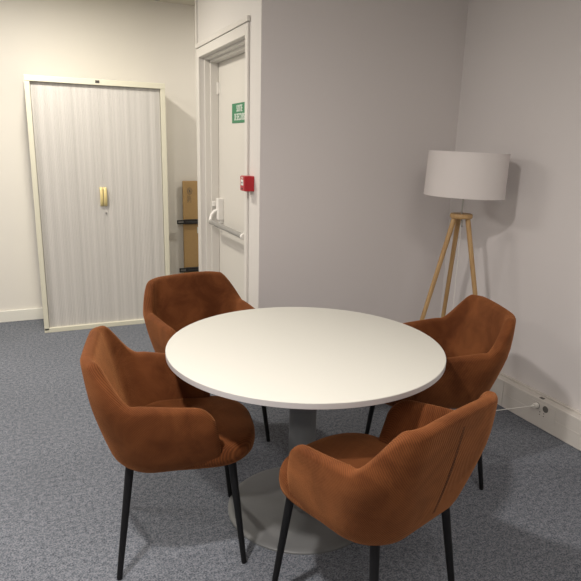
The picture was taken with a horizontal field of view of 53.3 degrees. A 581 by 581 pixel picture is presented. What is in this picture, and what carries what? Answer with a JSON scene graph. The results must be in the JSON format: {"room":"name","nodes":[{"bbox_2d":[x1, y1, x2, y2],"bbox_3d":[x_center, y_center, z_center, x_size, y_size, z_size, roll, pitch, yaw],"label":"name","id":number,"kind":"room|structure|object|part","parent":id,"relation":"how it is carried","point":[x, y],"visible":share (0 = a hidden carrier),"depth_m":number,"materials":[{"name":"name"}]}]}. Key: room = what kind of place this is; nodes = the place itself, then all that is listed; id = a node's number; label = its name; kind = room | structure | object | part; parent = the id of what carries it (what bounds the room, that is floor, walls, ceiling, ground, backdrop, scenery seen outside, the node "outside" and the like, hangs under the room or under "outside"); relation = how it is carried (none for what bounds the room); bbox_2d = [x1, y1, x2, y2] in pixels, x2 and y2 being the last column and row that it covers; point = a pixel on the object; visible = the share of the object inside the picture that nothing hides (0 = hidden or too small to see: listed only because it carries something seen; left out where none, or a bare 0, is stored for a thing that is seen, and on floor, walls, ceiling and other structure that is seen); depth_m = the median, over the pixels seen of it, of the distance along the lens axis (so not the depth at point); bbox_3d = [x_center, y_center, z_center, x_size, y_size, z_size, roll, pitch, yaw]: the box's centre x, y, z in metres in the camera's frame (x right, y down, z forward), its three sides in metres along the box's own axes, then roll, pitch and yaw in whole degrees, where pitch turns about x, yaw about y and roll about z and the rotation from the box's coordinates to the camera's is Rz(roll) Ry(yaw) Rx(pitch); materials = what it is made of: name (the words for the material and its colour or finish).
{"room":"office","nodes":[
{"label":"office","id":0,"kind":"room"},
{"bbox_2d":[0,0,196,310],"bbox_3d":[-2.525,-1.034,4.653,6.196,2.672,0.120,-5,15,-23],"label":"wall","id":1,"kind":"structure","parent":0,"point":[149,41],"depth_m":4.81,"materials":[{"name":"white paint"}]},
{"bbox_2d":[0,308,43,322],"bbox_3d":[-2.529,0.229,4.905,5.996,0.100,0.018,-5,15,-23],"label":"baseboard","id":2,"kind":"structure","parent":1,"relation":"attached to","point":[33,313],"depth_m":4.99,"materials":[{"name":"white wood"}]},
{"bbox_2d":[151,0,194,5],"bbox_3d":[-0.883,-1.444,0.755,6.196,0.100,8.116,-5,15,-23],"label":"ceiling","id":3,"kind":"structure","parent":0,"point":[185,2],"depth_m":4.86,"materials":[{"name":"beige paint"}]},
{"bbox_2d":[197,0,261,308],"bbox_3d":[-0.352,-0.815,3.999,0.212,2.672,1.350,-5,15,-23],"label":"wall","id":4,"kind":"structure","parent":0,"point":[213,16],"depth_m":3.53,"materials":[{"name":"white paint"}]},
{"bbox_2d":[0,319,580,580],"bbox_3d":[-0.950,1.244,1.429,6.196,0.100,8.116,-5,15,-23],"label":"floor","id":5,"kind":"structure","parent":0,"point":[62,484],"depth_m":2.52,"materials":[{"name":"carpet"}]},
{"bbox_2d":[23,75,169,332],"bbox_3d":[-1.579,-0.699,4.836,1.030,1.980,0.426,-5,15,-23],"label":"tall cabinet","id":6,"kind":"object","parent":5,"relation":"on","point":[98,147],"visible":0.91,"depth_m":4.64,"materials":[{"name":"beige"}]},
{"bbox_3d":[-1.727,-0.637,4.589,0.475,1.900,0.012,-5,15,-23],"label":"shutter door","id":7,"kind":"part","parent":6,"relation":"part of","materials":[{"name":"white plastic"}]},
{"bbox_3d":[-1.557,-1.640,4.603,1.030,0.042,0.418,-5,15,-23],"label":"panel","id":8,"kind":"part","parent":6,"relation":"part of","materials":[{"name":"beige"}]},
{"bbox_3d":[-1.512,-0.750,4.633,0.024,0.150,0.036,-5,15,-23],"label":"handle","id":9,"kind":"part","parent":6,"relation":"part of","materials":[{"name":"gold metal"}]},
{"bbox_3d":[-1.486,-0.752,4.645,0.024,0.150,0.036,-5,15,-23],"label":"handle","id":10,"kind":"part","parent":6,"relation":"part of","materials":[{"name":"gold metal"}]},
{"bbox_3d":[-1.292,-0.673,4.776,0.475,1.900,0.012,-5,15,-23],"label":"shutter door","id":11,"kind":"part","parent":6,"relation":"part of","materials":[{"name":"white plastic"}]},
{"bbox_2d":[80,326,254,580],"bbox_3d":[-0.446,0.574,2.229,0.610,0.836,0.576,-2,14,-13],"label":"armchair","id":12,"kind":"object","parent":5,"relation":"on","point":[150,419],"visible":0.94,"depth_m":2.03,"materials":[{"name":"brown fabric"}]},
{"bbox_3d":[-0.587,0.814,2.056,0.031,0.447,0.095,13,18,38],"label":"leg","id":13,"kind":"part","parent":12,"relation":"part of","materials":[{"name":"black metal"}]},
{"bbox_3d":[-0.372,0.536,2.236,0.460,0.098,0.472,-2,14,-13],"label":"seat","id":14,"kind":"part","parent":12,"relation":"part of","materials":[{"name":"brown fabric"}]},
{"bbox_3d":[-0.280,0.709,2.503,0.031,0.447,0.087,12,18,36],"label":"leg","id":15,"kind":"part","parent":12,"relation":"part of","materials":[{"name":"black metal"}]},
{"bbox_3d":[-0.197,0.801,2.144,0.087,0.447,0.031,8,16,26],"label":"leg","id":16,"kind":"part","parent":12,"relation":"part of","materials":[{"name":"black metal"}]},
{"bbox_2d":[182,181,198,272],"bbox_3d":[-0.856,-0.427,5.446,0.300,1.190,0.027,-5,15,-23],"label":"cardboard box","id":17,"kind":"object","parent":5,"relation":"on","point":[189,188],"visible":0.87,"depth_m":5.36,"materials":[{"name":"brown cardboard"}]},
{"bbox_2d":[177,219,197,223],"bbox_3d":[-0.870,-0.639,5.355,0.360,0.042,0.030,-5,15,-23],"label":"rail","id":18,"kind":"object","parent":17,"relation":"attached to","point":[185,221],"visible":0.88,"depth_m":5.31,"materials":[{"name":"black plastic"}]},
{"bbox_3d":[-0.843,-0.641,5.367,0.300,0.042,0.028,-5,15,-23],"label":"rail","id":19,"kind":"part","parent":18,"relation":"part of","materials":[{"name":"black plastic"}]},
{"bbox_2d":[179,267,198,271],"bbox_3d":[-0.870,-0.203,5.469,0.360,0.042,0.030,-5,15,-23],"label":"rail","id":20,"kind":"object","parent":17,"relation":"attached to","point":[187,269],"visible":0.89,"depth_m":5.42,"materials":[{"name":"black plastic"}]},
{"bbox_3d":[-0.843,-0.206,5.481,0.300,0.042,0.028,-5,15,-23],"label":"rail","id":21,"kind":"part","parent":20,"relation":"part of","materials":[{"name":"black plastic"}]},
{"bbox_2d":[143,271,269,441],"bbox_3d":[-0.422,0.371,3.039,0.576,0.836,0.610,-9,17,-35],"label":"armchair","id":22,"kind":"object","parent":5,"relation":"on","point":[171,303],"visible":0.4,"depth_m":3.13,"materials":[{"name":"brown fabric"}]},
{"bbox_3d":[-0.146,0.582,3.024,0.087,0.447,0.031,5,15,14],"label":"leg","id":23,"kind":"part","parent":22,"relation":"part of","materials":[{"name":"black metal"}]},
{"bbox_2d":[165,307,445,554],"bbox_3d":[0.051,0.579,2.439,1.110,0.747,1.110,-5,15,-23],"label":"round table","id":24,"kind":"object","parent":5,"relation":"on","point":[305,361],"visible":0.73,"depth_m":2.28,"materials":[{"name":"white laminate"},{"name":"grey metal"}]},
{"bbox_2d":[272,391,497,580],"bbox_3d":[0.268,0.675,1.895,0.576,0.836,0.610,-11,19,-40],"label":"armchair","id":25,"kind":"object","parent":5,"relation":"on","point":[372,491],"visible":1,"depth_m":1.63,"materials":[{"name":"brown fabric"}]},
{"bbox_3d":[-0.023,0.848,1.976,0.087,0.447,0.031,3,14,8],"label":"leg","id":26,"kind":"part","parent":25,"relation":"part of","materials":[{"name":"black metal"}]},
{"bbox_3d":[0.219,0.625,1.941,0.472,0.098,0.460,-11,19,-40],"label":"seat","id":27,"kind":"part","parent":25,"relation":"part of","materials":[{"name":"brown fabric"}]},
{"bbox_3d":[0.241,0.927,1.688,0.031,0.447,0.095,0,14,-5],"label":"leg","id":28,"kind":"part","parent":25,"relation":"part of","materials":[{"name":"black metal"}]},
{"bbox_3d":[0.527,0.872,1.936,0.095,0.447,0.031,4,14,11],"label":"leg","id":29,"kind":"part","parent":25,"relation":"part of","materials":[{"name":"black metal"}]},
{"bbox_2d":[365,294,515,489],"bbox_3d":[0.663,0.466,2.769,0.610,0.836,0.576,0,14,-7],"label":"armchair","id":30,"kind":"object","parent":5,"relation":"on","point":[475,337],"visible":0.56,"depth_m":2.58,"materials":[{"name":"brown fabric"}]},
{"bbox_3d":[0.420,0.609,2.974,0.087,0.447,0.031,10,17,32],"label":"leg","id":31,"kind":"part","parent":30,"relation":"part of","materials":[{"name":"black metal"}]},
{"bbox_3d":[0.589,0.431,2.751,0.460,0.098,0.472,0,14,-7],"label":"seat","id":32,"kind":"part","parent":30,"relation":"part of","materials":[{"name":"brown fabric"}]},
{"bbox_3d":[0.861,0.700,2.653,0.095,0.447,0.031,9,16,29],"label":"leg","id":33,"kind":"part","parent":30,"relation":"part of","materials":[{"name":"black metal"}]},
{"bbox_2d":[420,150,510,319],"bbox_3d":[1.001,-0.050,3.454,0.538,1.519,0.454,9,16,29],"label":"floor lamp","id":34,"kind":"object","parent":5,"relation":"on","point":[449,174],"visible":0.92,"depth_m":3.15,"materials":[{"name":"white fabric"}]},
{"bbox_3d":[0.805,0.133,3.473,0.300,1.145,0.029,-2,14,-12],"label":"leg","id":35,"kind":"part","parent":34,"relation":"part of","materials":[{"name":"brown wood"}]},
{"bbox_3d":[0.975,0.094,3.646,0.029,1.145,0.229,1,14,-2],"label":"leg","id":36,"kind":"part","parent":34,"relation":"part of","materials":[{"name":"brown wood"}]},
{"bbox_3d":[0.994,-0.434,3.366,0.128,0.026,0.128,-5,15,-23],"label":"tripod plate","id":37,"kind":"part","parent":34,"relation":"part of","materials":[{"name":"brown wood"}]},
{"bbox_3d":[1.005,-0.664,3.309,0.452,0.245,0.452,-3,15,-24],"label":"lamp shade","id":38,"kind":"part","parent":34,"relation":"part of","materials":[{"name":"white fabric"}]},
{"bbox_3d":[1.097,0.159,3.399,0.269,1.145,0.029,14,19,42],"label":"leg","id":39,"kind":"part","parent":34,"relation":"part of","materials":[{"name":"brown wood"}]},
{"bbox_2d":[452,226,538,410],"bbox_3d":[1.119,0.203,3.270,0.585,1.140,0.278,14,19,40],"label":"power cable","id":40,"kind":"object","parent":34,"relation":"attached to","point":[534,405],"visible":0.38,"depth_m":3.38,"materials":[{"name":"white plastic"}]},
{"bbox_2d":[258,0,468,322],"bbox_3d":[0.438,-0.714,3.675,1.386,2.672,0.100,-5,15,-23],"label":"wall","id":41,"kind":"structure","parent":0,"point":[356,95],"depth_m":3.57,"materials":[{"name":"white paint"}]},
{"bbox_2d":[195,0,249,302],"bbox_3d":[-0.400,-0.837,4.079,0.232,2.672,1.188,-5,15,-23],"label":"door frame","id":42,"kind":"structure","parent":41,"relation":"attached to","point":[243,30],"depth_m":3.70,"materials":[{"name":"white"}]},
{"bbox_2d":[204,39,244,271],"bbox_3d":[-0.377,-0.578,4.140,0.182,2.142,1.046,-5,15,-23],"label":"door frame","id":43,"kind":"structure","parent":41,"relation":"attached to","point":[211,62],"depth_m":4.45,"materials":[{"name":"white wood"}]},
{"bbox_2d":[209,52,244,299],"bbox_3d":[-0.400,-0.571,4.131,0.162,2.120,1.018,-5,15,-23],"label":"door","id":44,"kind":"structure","parent":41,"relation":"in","point":[229,210],"depth_m":4.25,"materials":[{"name":"white"}]},
{"bbox_3d":[-0.597,-0.583,4.508,0.084,0.113,0.035,-5,15,-23],"label":"bracket arm","id":45,"kind":"part","parent":44,"relation":"part of","materials":[{"name":"white plastic"}]},
{"bbox_2d":[232,102,244,122],"bbox_3d":[-0.350,-1.220,3.973,0.004,0.132,0.330,-5,15,-23],"label":"exit sign","id":46,"kind":"object","parent":44,"relation":"attached to","point":[238,109],"visible":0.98,"depth_m":3.99,"materials":[{"name":"green plastic"}]},
{"bbox_2d":[240,175,253,191],"bbox_3d":[-0.261,-0.642,3.469,0.064,0.090,0.082,-5,15,-23],"label":"fire alarm","id":47,"kind":"object","parent":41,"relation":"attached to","point":[246,181],"visible":1,"depth_m":3.44,"materials":[{"name":"red plastic"}]},
{"bbox_3d":[-0.287,-0.640,3.458,0.004,0.084,0.076,-5,15,-23],"label":"plate","id":48,"kind":"part","parent":47,"relation":"part of","materials":[{"name":"red"}]},
{"bbox_2d":[440,0,580,411],"bbox_3d":[1.885,-0.332,2.296,0.120,2.672,7.916,-5,15,-23],"label":"wall","id":49,"kind":"structure","parent":0,"point":[520,93],"depth_m":3.30,"materials":[{"name":"white paint"}]},
{"bbox_2d":[490,372,580,450],"bbox_3d":[2.195,1.133,1.626,0.062,0.172,5.798,-5,15,-23],"label":"baseboard","id":50,"kind":"structure","parent":49,"relation":"attached to","point":[510,394],"depth_m":3.30,"materials":[{"name":"grey wood"}]},
{"bbox_2d":[529,398,555,425],"bbox_3d":[1.420,0.683,3.263,0.004,0.090,0.180,-5,15,-23],"label":"wall socket","id":51,"kind":"object","parent":49,"relation":"attached to","point":[543,412],"visible":0.99,"depth_m":3.25,"materials":[{"name":"grey plastic"}]}
]}

